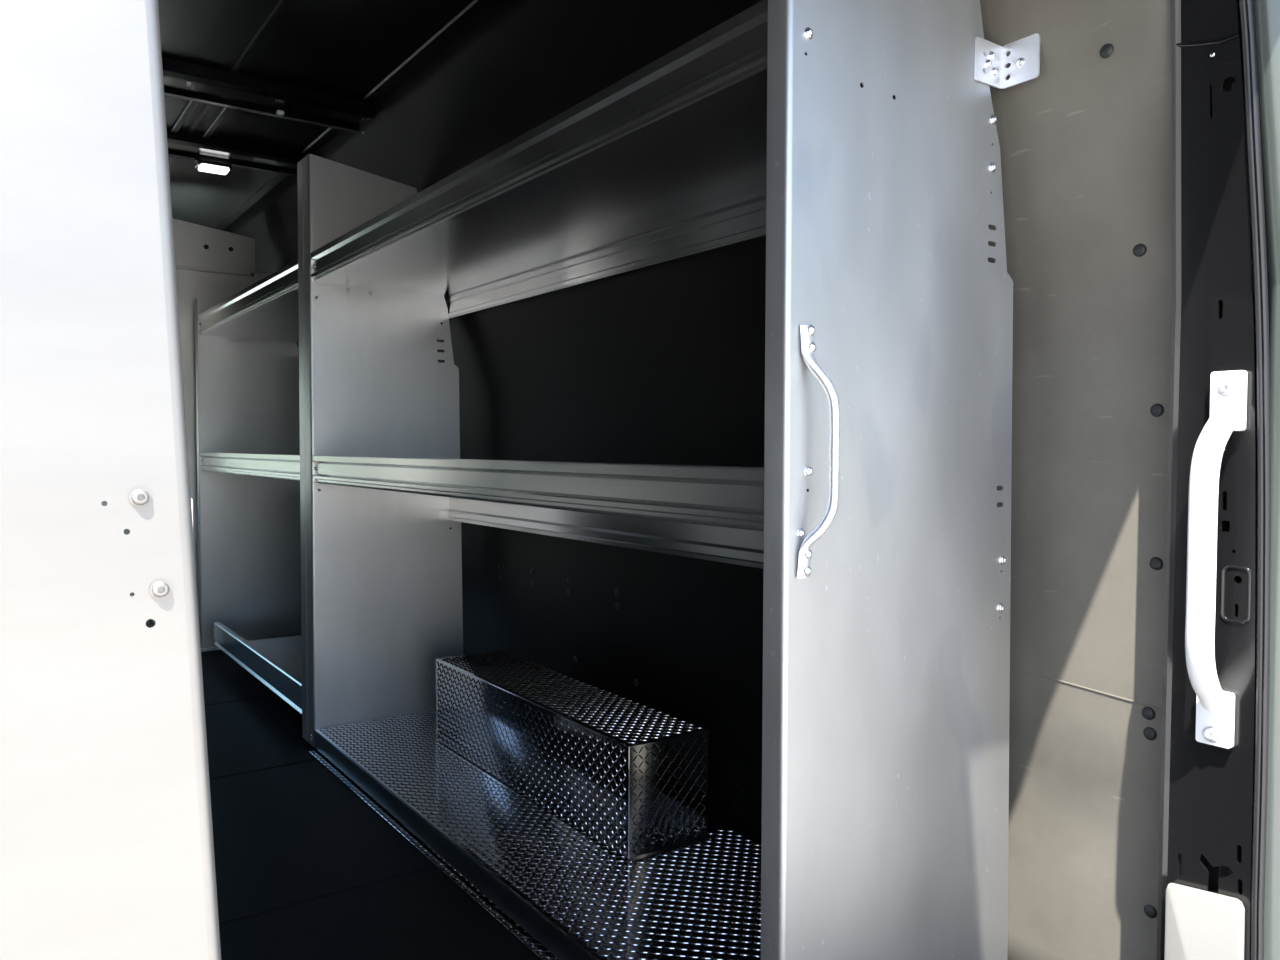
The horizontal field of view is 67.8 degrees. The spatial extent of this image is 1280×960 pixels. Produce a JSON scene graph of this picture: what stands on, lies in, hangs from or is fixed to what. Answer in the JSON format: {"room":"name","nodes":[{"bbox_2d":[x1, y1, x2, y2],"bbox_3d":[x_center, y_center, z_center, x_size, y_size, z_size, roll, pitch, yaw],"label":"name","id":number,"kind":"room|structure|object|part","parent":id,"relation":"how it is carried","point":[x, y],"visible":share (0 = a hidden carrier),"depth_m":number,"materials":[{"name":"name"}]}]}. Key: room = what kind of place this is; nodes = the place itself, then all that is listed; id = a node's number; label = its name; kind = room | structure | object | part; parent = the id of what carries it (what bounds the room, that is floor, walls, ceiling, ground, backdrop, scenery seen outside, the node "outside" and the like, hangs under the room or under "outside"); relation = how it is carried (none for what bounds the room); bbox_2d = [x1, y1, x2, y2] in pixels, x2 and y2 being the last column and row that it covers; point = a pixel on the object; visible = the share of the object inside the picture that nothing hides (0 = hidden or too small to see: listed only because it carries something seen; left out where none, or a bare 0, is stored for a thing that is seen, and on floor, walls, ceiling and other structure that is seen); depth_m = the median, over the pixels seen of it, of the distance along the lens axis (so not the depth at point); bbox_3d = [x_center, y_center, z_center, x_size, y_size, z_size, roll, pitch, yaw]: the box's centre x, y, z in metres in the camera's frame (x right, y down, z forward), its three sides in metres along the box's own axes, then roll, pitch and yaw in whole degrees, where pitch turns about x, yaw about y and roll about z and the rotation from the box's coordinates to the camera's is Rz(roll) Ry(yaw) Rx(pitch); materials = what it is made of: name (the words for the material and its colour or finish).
{"room":"vehicle interior","nodes":[
{"label":"vehicle interior","id":0,"kind":"room"},
{"bbox_2d":[158,0,495,230],"bbox_3d":[-1.448,-1.187,2.823,1.870,0.089,5.750,-1,2,-35],"label":"ceiling","id":1,"kind":"structure","parent":0,"point":[255,87],"depth_m":2.77,"materials":[{"name":"black paint"}]},
{"bbox_2d":[194,159,231,174],"bbox_3d":[-1.595,-1.173,3.563,0.118,0.040,0.074,-1,2,-35],"label":"recessed light","id":2,"kind":"object","parent":1,"relation":"in","point":[202,165],"visible":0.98,"depth_m":3.54,"materials":[{"name":"white plastic"}]},
{"bbox_2d":[201,650,539,959],"bbox_3d":[-1.410,0.828,2.855,1.880,0.062,5.760,-1,2,-35],"label":"floor","id":3,"kind":"structure","parent":0,"point":[305,868],"depth_m":2.04,"materials":[{"name":"black rubber"}]},
{"bbox_2d":[0,0,220,959],"bbox_3d":[-1.117,-0.030,1.363,0.514,1.736,2.521,-1,2,-35],"label":"partition panel","id":4,"kind":"object","parent":3,"relation":"on","point":[107,842],"visible":1,"depth_m":0.44,"materials":[{"name":"metal"}]},
{"bbox_3d":[-1.113,0.079,1.363,0.438,0.208,2.445,-1,2,-35],"label":"shelf","id":5,"kind":"part","parent":4,"relation":"part of","materials":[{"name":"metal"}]},
{"bbox_2d":[172,218,298,612],"bbox_3d":[-1.825,-0.204,4.341,0.630,1.898,0.037,-1,2,-35],"label":"wall","id":6,"kind":"structure","parent":3,"relation":"on","point":[211,263],"depth_m":4.24,"materials":[{"name":"grey metal"}]},
{"bbox_3d":[-1.920,-1.043,4.244,0.392,0.215,0.006,-1,2,-35],"label":"panel","id":7,"kind":"part","parent":6,"relation":"part of","materials":[{"name":"grey metal"}]},
{"bbox_2d":[195,159,437,741],"bbox_3d":[-1.273,-0.103,3.647,0.482,1.746,1.637,-1,2,-35],"label":"shelving unit","id":8,"kind":"object","parent":3,"relation":"on","point":[250,391],"visible":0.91,"depth_m":4.20,"materials":[{"name":"metal"}]},
{"bbox_3d":[-1.735,-0.026,4.303,0.482,1.525,0.038,-1,2,-35],"label":"panel","id":9,"kind":"part","parent":8,"relation":"part of","materials":[{"name":"metal"}]},
{"bbox_3d":[-1.294,-0.615,3.627,0.438,0.162,1.537,-1,2,-35],"label":"shelf","id":10,"kind":"part","parent":8,"relation":"part of","materials":[{"name":"metal"}]},
{"bbox_3d":[-1.296,-0.011,3.648,0.438,0.185,1.537,-1,2,-35],"label":"shelf","id":11,"kind":"part","parent":8,"relation":"part of","materials":[{"name":"metal"}]},
{"bbox_3d":[-1.205,0.651,3.568,0.477,0.095,1.263,-1,2,-35],"label":"shelf","id":12,"kind":"part","parent":8,"relation":"part of","materials":[{"name":"metal"}]},
{"bbox_3d":[-0.819,-0.085,3.004,0.482,1.736,0.062,-1,2,-35],"label":"panel","id":13,"kind":"part","parent":8,"relation":"part of","materials":[{"name":"metal"}]},
{"bbox_2d":[303,0,1039,959],"bbox_3d":[-0.195,-0.053,2.118,0.485,1.736,2.100,-1,2,-35],"label":"shelving unit","id":14,"kind":"object","parent":3,"relation":"on","point":[867,162],"visible":1,"depth_m":1.37,"materials":[{"name":"metal"}]},
{"bbox_3d":[-0.782,-0.083,2.951,0.482,1.736,0.060,-1,2,-35],"label":"panel","id":15,"kind":"part","parent":14,"relation":"part of","materials":[{"name":"metal"}]},
{"bbox_2d":[309,709,760,959],"bbox_3d":[-0.184,0.792,2.158,0.550,0.066,1.967,-1,2,-35],"label":"shelf","id":16,"kind":"object","parent":14,"relation":"attached to","point":[563,893],"visible":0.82,"depth_m":1.92,"materials":[{"name":"metal"}]},
{"bbox_3d":[-0.390,0.794,2.014,0.012,0.053,1.966,-1,2,-35],"label":"rail","id":17,"kind":"part","parent":16,"relation":"part of","materials":[{"name":"metal"}]},
{"bbox_2d":[436,650,716,861],"bbox_3d":[-0.208,0.634,2.370,0.222,0.233,0.980,-1,2,-35],"label":"box","id":18,"kind":"object","parent":16,"relation":"on","point":[631,775],"visible":1,"depth_m":2.12,"materials":[{"name":"metal"}]},
{"bbox_3d":[-0.211,0.056,2.114,0.438,0.208,1.972,-1,2,-35],"label":"shelf","id":19,"kind":"part","parent":14,"relation":"part of","materials":[{"name":"metal"}]},
{"bbox_3d":[-0.209,-0.557,2.093,0.438,0.158,1.972,-1,2,-35],"label":"shelf","id":20,"kind":"part","parent":14,"relation":"part of","materials":[{"name":"metal"}]},
{"bbox_3d":[0.365,-0.024,1.328,0.482,1.736,0.038,-1,2,-35],"label":"panel","id":21,"kind":"part","parent":14,"relation":"part of","materials":[{"name":"metal"}]},
{"bbox_2d":[223,0,1171,959],"bbox_3d":[-0.885,-0.196,3.408,0.350,2.035,5.404,-1,2,-35],"label":"wall","id":22,"kind":"structure","parent":0,"point":[664,363],"depth_m":1.56,"materials":[{"name":"black metal"}]},
{"bbox_2d":[1164,883,1244,959],"bbox_3d":[0.726,0.683,1.230,0.016,0.316,0.094,-1,2,-35],"label":"cover plate","id":23,"kind":"object","parent":22,"relation":"attached to","point":[1199,924],"visible":1,"depth_m":1.22,"materials":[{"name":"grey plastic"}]},
{"bbox_2d":[1156,0,1256,959],"bbox_3d":[0.692,-0.088,1.187,0.358,2.000,0.115,-1,2,-35],"label":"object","id":24,"kind":"structure","parent":22,"relation":"attached to","point":[1207,791],"depth_m":1.21,"materials":[{"name":"black paint"}]},
{"bbox_2d":[1185,370,1247,748],"bbox_3d":[0.708,0.101,1.185,0.076,0.474,0.048,-1,2,-35],"label":"handle","id":25,"kind":"object","parent":22,"relation":"attached to","point":[1215,707],"visible":1,"depth_m":1.17,"materials":[{"name":"white paint"}]},
{"bbox_2d":[1239,0,1270,959],"bbox_3d":[0.669,-0.082,1.118,0.230,1.972,0.029,-1,2,-27],"label":"seal","id":26,"kind":"object","parent":22,"relation":"attached to","point":[1246,6],"visible":1,"depth_m":1.17,"materials":[{"name":"black rubber"}]},
{"bbox_2d":[1252,0,1279,959],"bbox_3d":[0.767,0.031,1.074,0.350,2.270,0.426,-1,2,-35],"label":"trim","id":27,"kind":"structure","parent":22,"relation":"attached to","point":[1266,12],"depth_m":1.16,"materials":[{"name":"black rubber"}]}
]}

